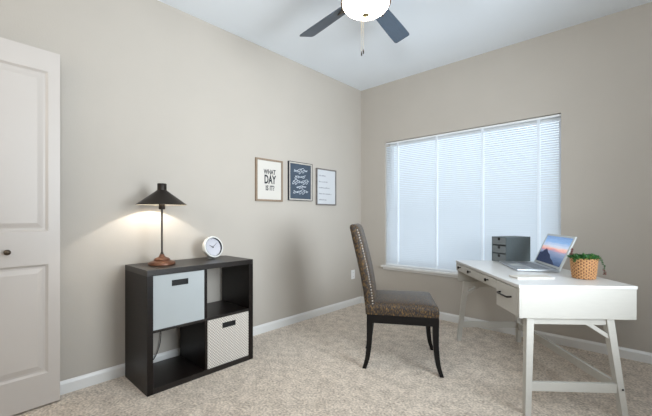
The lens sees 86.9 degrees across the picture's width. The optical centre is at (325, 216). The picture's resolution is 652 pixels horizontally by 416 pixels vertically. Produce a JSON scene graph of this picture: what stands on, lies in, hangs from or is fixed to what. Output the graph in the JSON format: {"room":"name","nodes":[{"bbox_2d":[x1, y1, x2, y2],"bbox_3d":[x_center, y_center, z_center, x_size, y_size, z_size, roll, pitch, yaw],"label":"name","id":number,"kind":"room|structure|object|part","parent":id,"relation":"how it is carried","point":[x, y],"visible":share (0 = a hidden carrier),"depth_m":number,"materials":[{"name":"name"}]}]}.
{"room":"home office","nodes":[
{"label":"home office","id":0,"kind":"room"},
{"bbox_2d":[0,0,360,380],"bbox_3d":[-1.196,-0.256,2.781,0.160,2.740,4.700,0,0,43],"label":"wall","id":1,"kind":"structure","parent":0,"point":[152,92],"depth_m":2.69,"materials":[{"name":"paint"}]},
{"bbox_2d":[0,37,59,415],"bbox_3d":[-1.909,0.064,1.699,0.072,2.076,0.964,0,0,40],"label":"door","id":2,"kind":"structure","parent":1,"relation":"in","point":[29,75],"depth_m":1.96,"materials":[{"name":"grey paint"}]},
{"bbox_3d":[-1.739,0.196,1.875,0.037,0.031,0.031,0,0,40],"label":"knob","id":3,"kind":"part","parent":2,"relation":"part of","materials":[{"name":"brown metal"}]},
{"bbox_2d":[60,296,360,394],"bbox_3d":[-1.132,1.073,2.722,0.014,0.081,4.700,0,0,43],"label":"baseboard","id":4,"kind":"structure","parent":1,"relation":"attached to","point":[83,381],"depth_m":2.63,"materials":[{"name":"white paint"}]},
{"bbox_2d":[255,157,282,201],"bbox_3d":[-0.551,-0.352,3.349,0.020,0.409,0.328,0,0,43],"label":"picture frame","id":5,"kind":"object","parent":1,"relation":"attached to","point":[268,172],"visible":1,"depth_m":3.34,"materials":[{"name":"brown wood"}]},
{"bbox_2d":[288,161,312,200],"bbox_3d":[-0.271,-0.370,3.652,0.022,0.404,0.341,0,0,43],"label":"picture frame","id":6,"kind":"object","parent":1,"relation":"attached to","point":[300,175],"visible":1,"depth_m":3.65,"materials":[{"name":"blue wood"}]},
{"bbox_2d":[316,168,335,205],"bbox_3d":[0.004,-0.337,3.952,0.020,0.413,0.333,0,0,43],"label":"picture frame","id":7,"kind":"object","parent":1,"relation":"attached to","point":[325,178],"visible":1,"depth_m":3.94,"materials":[{"name":"grey wood"}]},
{"bbox_2d":[351,270,354,278],"bbox_3d":[0.341,0.729,4.327,0.009,0.114,0.070,0,0,43],"label":"wall outlet","id":8,"kind":"object","parent":1,"relation":"attached to","point":[352,271],"visible":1,"depth_m":4.32,"materials":[{"name":"white plastic"}]},
{"bbox_2d":[12,303,651,415],"bbox_3d":[0.224,1.174,1.474,4.020,0.120,5.020,0,0,43],"label":"floor","id":9,"kind":"structure","parent":0,"point":[312,366],"depth_m":2.29,"materials":[{"name":"carpet"}]},
{"bbox_2d":[125,255,252,396],"bbox_3d":[-0.985,0.725,2.546,0.399,0.779,0.784,0,0,43],"label":"cube bookcase","id":10,"kind":"object","parent":9,"relation":"on","point":[151,378],"visible":0.79,"depth_m":2.39,"materials":[{"name":"brown laminate"}]},
{"bbox_3d":[-1.238,0.743,2.271,0.399,0.743,0.036,0,0,43],"label":"panel","id":11,"kind":"part","parent":10,"relation":"part of","materials":[{"name":"brown laminate"}]},
{"bbox_2d":[135,183,185,359],"bbox_3d":[-1.159,0.432,2.411,0.369,1.322,0.324,0,0,43],"label":"table lamp","id":12,"kind":"object","parent":10,"relation":"on","point":[161,197],"visible":0.91,"depth_m":2.35,"materials":[{"name":"black metal"}]},
{"bbox_3d":[-1.143,-0.154,2.396,0.324,0.149,0.324,0,0,43],"label":"lamp shade","id":13,"kind":"part","parent":12,"relation":"part of","materials":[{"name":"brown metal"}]},
{"bbox_2d":[159,204,164,208],"bbox_3d":[-1.143,-0.085,2.396,0.042,0.070,0.042,0,0,43],"label":"socket","id":14,"kind":"object","parent":12,"relation":"attached to","point":[161,206],"depth_m":2.38,"materials":[{"name":"brown metal"}]},
{"bbox_2d":[153,270,203,330],"bbox_3d":[-1.106,0.545,2.408,0.382,0.342,0.342,0,0,43],"label":"fabric bin","id":15,"kind":"object","parent":10,"relation":"on","point":[178,298],"visible":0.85,"depth_m":2.27,"materials":[{"name":"grey fabric"}]},
{"bbox_3d":[-0.970,0.434,2.283,0.012,0.038,0.110,0,0,43],"label":"handle","id":16,"kind":"part","parent":15,"relation":"part of","materials":[{"name":"black"}]},
{"bbox_3d":[-0.985,0.353,2.546,0.399,0.036,0.784,0,0,43],"label":"panel","id":17,"kind":"part","parent":10,"relation":"part of","materials":[{"name":"brown laminate"}]},
{"bbox_3d":[-0.985,0.725,2.546,0.391,0.017,0.712,0,0,43],"label":"shelf","id":18,"kind":"part","parent":10,"relation":"part of","materials":[{"name":"brown laminate"}]},
{"bbox_3d":[-0.985,1.096,2.546,0.399,0.036,0.712,0,0,43],"label":"panel","id":19,"kind":"part","parent":10,"relation":"part of","materials":[{"name":"brown laminate"}]},
{"bbox_2d":[202,236,222,258],"bbox_3d":[-0.913,0.246,2.750,0.102,0.178,0.172,0,0,37],"label":"clock","id":20,"kind":"object","parent":10,"relation":"on","point":[212,247],"visible":1,"depth_m":2.74,"materials":[{"name":"white plastic"}]},
{"bbox_2d":[207,311,247,368],"bbox_3d":[-0.858,0.907,2.678,0.382,0.342,0.342,0,0,43],"label":"fabric bin","id":21,"kind":"object","parent":10,"relation":"on","point":[227,336],"visible":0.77,"depth_m":2.54,"materials":[{"name":"beige fabric"}]},
{"bbox_3d":[-0.722,0.796,2.553,0.012,0.038,0.110,0,0,43],"label":"handle","id":22,"kind":"part","parent":21,"relation":"part of","materials":[{"name":"black"}]},
{"bbox_3d":[-0.732,0.743,2.821,0.399,0.743,0.036,0,0,43],"label":"panel","id":23,"kind":"part","parent":10,"relation":"part of","materials":[{"name":"brown laminate"}]},
{"bbox_2d":[350,223,443,377],"bbox_3d":[0.535,0.587,2.688,0.660,1.055,0.522,0,0,10],"label":"dining chair","id":24,"kind":"object","parent":9,"relation":"on","point":[415,308],"visible":1,"depth_m":2.50,"materials":[{"name":"brown fabric"}]},
{"bbox_3d":[0.309,0.385,2.727,0.202,0.651,0.444,0,0,10],"label":"backrest","id":25,"kind":"part","parent":24,"relation":"part of","materials":[{"name":"fabric"}]},
{"bbox_3d":[0.285,0.377,2.506,0.124,0.566,0.010,0,0,12],"label":"nailhead trim","id":26,"kind":"part","parent":24,"relation":"part of","materials":[{"name":"grey metal"}]},
{"bbox_3d":[0.305,0.942,2.525,0.076,0.345,0.044,0,0,10],"label":"leg","id":27,"kind":"part","parent":24,"relation":"part of","materials":[{"name":"brown wood"}]},
{"bbox_3d":[0.578,0.657,2.680,0.516,0.106,0.500,0,0,10],"label":"seat","id":28,"kind":"part","parent":24,"relation":"part of","materials":[{"name":"fabric"}]},
{"bbox_3d":[0.582,0.741,2.680,0.504,0.062,0.488,0,0,10],"label":"seat rail","id":29,"kind":"part","parent":24,"relation":"part of","materials":[{"name":"brown wood"}]},
{"bbox_3d":[0.863,0.942,2.865,0.073,0.345,0.060,0,0,10],"label":"leg","id":30,"kind":"part","parent":24,"relation":"part of","materials":[{"name":"brown wood"}]},
{"bbox_3d":[0.785,0.942,2.410,0.073,0.345,0.060,0,0,10],"label":"leg","id":31,"kind":"part","parent":24,"relation":"part of","materials":[{"name":"brown wood"}]},
{"bbox_2d":[456,260,637,415],"bbox_3d":[1.435,0.752,2.496,0.674,0.724,1.188,0,0,3],"label":"writing desk","id":32,"kind":"object","parent":9,"relation":"on","point":[564,299],"visible":0.99,"depth_m":1.95,"materials":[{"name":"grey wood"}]},
{"bbox_3d":[1.161,0.441,2.947,0.015,0.052,0.192,0,0,3],"label":"drawer","id":33,"kind":"part","parent":32,"relation":"part of","materials":[{"name":"white paint"}]},
{"bbox_3d":[1.214,0.842,3.055,0.055,0.545,0.123,0,0,-27],"label":"leg","id":34,"kind":"part","parent":32,"relation":"part of","materials":[{"name":"white paint"}]},
{"bbox_3d":[1.145,0.441,2.656,0.015,0.052,0.380,0,0,3],"label":"drawer","id":35,"kind":"part","parent":32,"relation":"part of","materials":[{"name":"white paint"}]},
{"bbox_3d":[1.449,0.593,3.015,0.400,0.048,0.028,0,0,3],"label":"rail","id":36,"kind":"part","parent":32,"relation":"part of","materials":[{"name":"white paint"}]},
{"bbox_3d":[1.129,0.441,2.359,0.015,0.052,0.203,0,0,3],"label":"drawer","id":37,"kind":"part","parent":32,"relation":"part of","materials":[{"name":"white paint"}]},
{"bbox_3d":[1.093,0.479,2.122,0.032,0.014,0.151,0,0,3],"label":"bar handle","id":38,"kind":"part","parent":32,"relation":"part of","materials":[{"name":"brown metal"}]},
{"bbox_3d":[1.116,0.495,2.118,0.015,0.160,0.266,0,0,3],"label":"drawer","id":39,"kind":"part","parent":32,"relation":"part of","materials":[{"name":"white paint"}]},
{"bbox_2d":[492,236,529,261],"bbox_3d":[1.623,0.283,3.018,0.278,0.214,0.152,0,0,-20],"label":"desk organizer","id":40,"kind":"object","parent":32,"relation":"on","point":[504,248],"visible":0.98,"depth_m":2.96,"materials":[{"name":"black metal"}]},
{"bbox_3d":[1.614,0.211,3.015,0.257,0.060,0.138,0,0,-20],"label":"drawer","id":41,"kind":"part","parent":40,"relation":"part of","materials":[{"name":"grey plastic"}]},
{"bbox_3d":[1.614,0.282,3.015,0.257,0.060,0.138,0,0,-20],"label":"drawer","id":42,"kind":"part","parent":40,"relation":"part of","materials":[{"name":"grey plastic"}]},
{"bbox_3d":[1.614,0.354,3.015,0.257,0.060,0.138,0,0,-20],"label":"drawer","id":43,"kind":"part","parent":40,"relation":"part of","materials":[{"name":"grey plastic"}]},
{"bbox_3d":[1.686,0.842,3.029,0.055,0.545,0.123,0,0,34],"label":"leg","id":44,"kind":"part","parent":32,"relation":"part of","materials":[{"name":"white paint"}]},
{"bbox_3d":[1.155,0.847,1.963,0.055,0.535,0.122,0,0,34],"label":"leg","id":45,"kind":"part","parent":32,"relation":"part of","materials":[{"name":"white paint"}]},
{"bbox_2d":[509,275,554,278],"bbox_3d":[1.307,0.385,2.187,0.236,0.011,0.100,0,0,-1],"label":"notebook","id":46,"kind":"object","parent":32,"relation":"on","point":[512,276],"visible":1,"depth_m":2.17,"materials":[{"name":"grey paper"}]},
{"bbox_2d":[499,234,576,271],"bbox_3d":[1.594,0.264,2.636,0.378,0.248,0.476,0,0,13],"label":"laptop","id":47,"kind":"object","parent":32,"relation":"on","point":[552,255],"visible":1,"depth_m":2.57,"materials":[{"name":"silver metal"}]},
{"bbox_3d":[1.725,0.258,2.607,0.010,0.256,0.476,24,5,12],"label":"lid","id":48,"kind":"part","parent":47,"relation":"part of","materials":[{"name":"grey"}]},
{"bbox_3d":[1.393,0.598,1.978,0.400,0.038,0.028,0,0,3],"label":"rail","id":49,"kind":"part","parent":32,"relation":"part of","materials":[{"name":"white paint"}]},
{"bbox_2d":[567,248,605,279],"bbox_3d":[1.629,0.295,2.160,0.205,0.187,0.186,0,0,43],"label":"potted plant","id":50,"kind":"object","parent":32,"relation":"on","point":[584,266],"visible":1,"depth_m":2.12,"materials":[{"name":"brown wicker"}]},
{"bbox_2d":[570,258,598,279],"bbox_3d":[1.622,0.324,2.165,0.150,0.128,0.149,0,0,43],"label":"basket","id":51,"kind":"object","parent":50,"relation":"attached to","point":[581,268],"depth_m":2.11,"materials":[{"name":"brown wicker"}]},
{"bbox_3d":[1.706,0.302,2.152,0.092,0.126,0.025,0,0,8],"label":"trailing stem","id":52,"kind":"part","parent":50,"relation":"part of","materials":[{"name":"green plant"}]},
{"bbox_3d":[1.627,0.847,1.938,0.055,0.535,0.122,0,0,-27],"label":"leg","id":53,"kind":"part","parent":32,"relation":"part of","materials":[{"name":"white paint"}]},
{"bbox_2d":[158,0,651,90],"bbox_3d":[0.224,-1.686,1.474,4.020,0.120,5.020,0,0,43],"label":"ceiling","id":54,"kind":"structure","parent":0,"point":[441,32],"depth_m":2.96,"materials":[{"name":"white paint"}]},
{"bbox_2d":[300,0,408,55],"bbox_3d":[0.237,-1.351,2.181,1.239,0.550,1.242,0,0,43],"label":"ceiling fan","id":55,"kind":"object","parent":54,"relation":"hanging from","point":[361,10],"visible":1,"depth_m":2.35,"materials":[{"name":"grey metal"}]},
{"bbox_3d":[-0.011,-1.386,2.468,0.125,0.036,0.475,0,0,-39],"label":"blade","id":56,"kind":"part","parent":55,"relation":"part of","materials":[{"name":"grey wood"}]},
{"bbox_3d":[0.249,-1.295,2.148,0.290,0.072,0.290,0,0,43],"label":"lamp shade","id":57,"kind":"part","parent":55,"relation":"part of","materials":[{"name":"white glass"}]},
{"bbox_3d":[0.473,-1.386,2.494,0.125,0.036,0.475,0,0,33],"label":"blade","id":58,"kind":"part","parent":55,"relation":"part of","materials":[{"name":"grey wood"}]},
{"bbox_2d":[361,2,651,352],"bbox_3d":[1.869,-0.256,3.263,4.020,2.740,0.160,0,0,43],"label":"wall","id":59,"kind":"structure","parent":0,"point":[596,74],"depth_m":2.95,"materials":[{"name":"paint"}]},
{"bbox_2d":[381,116,560,277],"bbox_3d":[1.422,-0.130,3.644,1.867,1.548,0.205,0,0,43],"label":"window","id":60,"kind":"structure","parent":59,"relation":"in","point":[388,267],"depth_m":3.76,"materials":[{"name":"white plastic"}]},
{"bbox_3d":[1.405,0.618,3.626,1.867,0.052,0.155,0,0,43],"label":"sill","id":61,"kind":"part","parent":60,"relation":"part of","materials":[{"name":"white paint"}]},
{"bbox_2d":[386,114,560,271],"bbox_3d":[1.404,-0.155,3.625,1.791,1.488,0.032,0,0,43],"label":"window blind","id":62,"kind":"object","parent":60,"relation":"attached to","point":[434,238],"visible":0.89,"depth_m":3.54,"materials":[{"name":"white plastic"}]},
{"bbox_3d":[1.403,0.582,3.624,1.791,0.015,0.024,0,0,43],"label":"rail","id":63,"kind":"part","parent":62,"relation":"part of","materials":[{"name":"white plastic"}]},
{"bbox_2d":[361,297,651,363],"bbox_3d":[1.816,1.073,3.194,3.686,0.081,0.014,0,0,43],"label":"baseboard","id":64,"kind":"structure","parent":59,"relation":"attached to","point":[636,355],"depth_m":2.91,"materials":[{"name":"white paint"}]}
]}

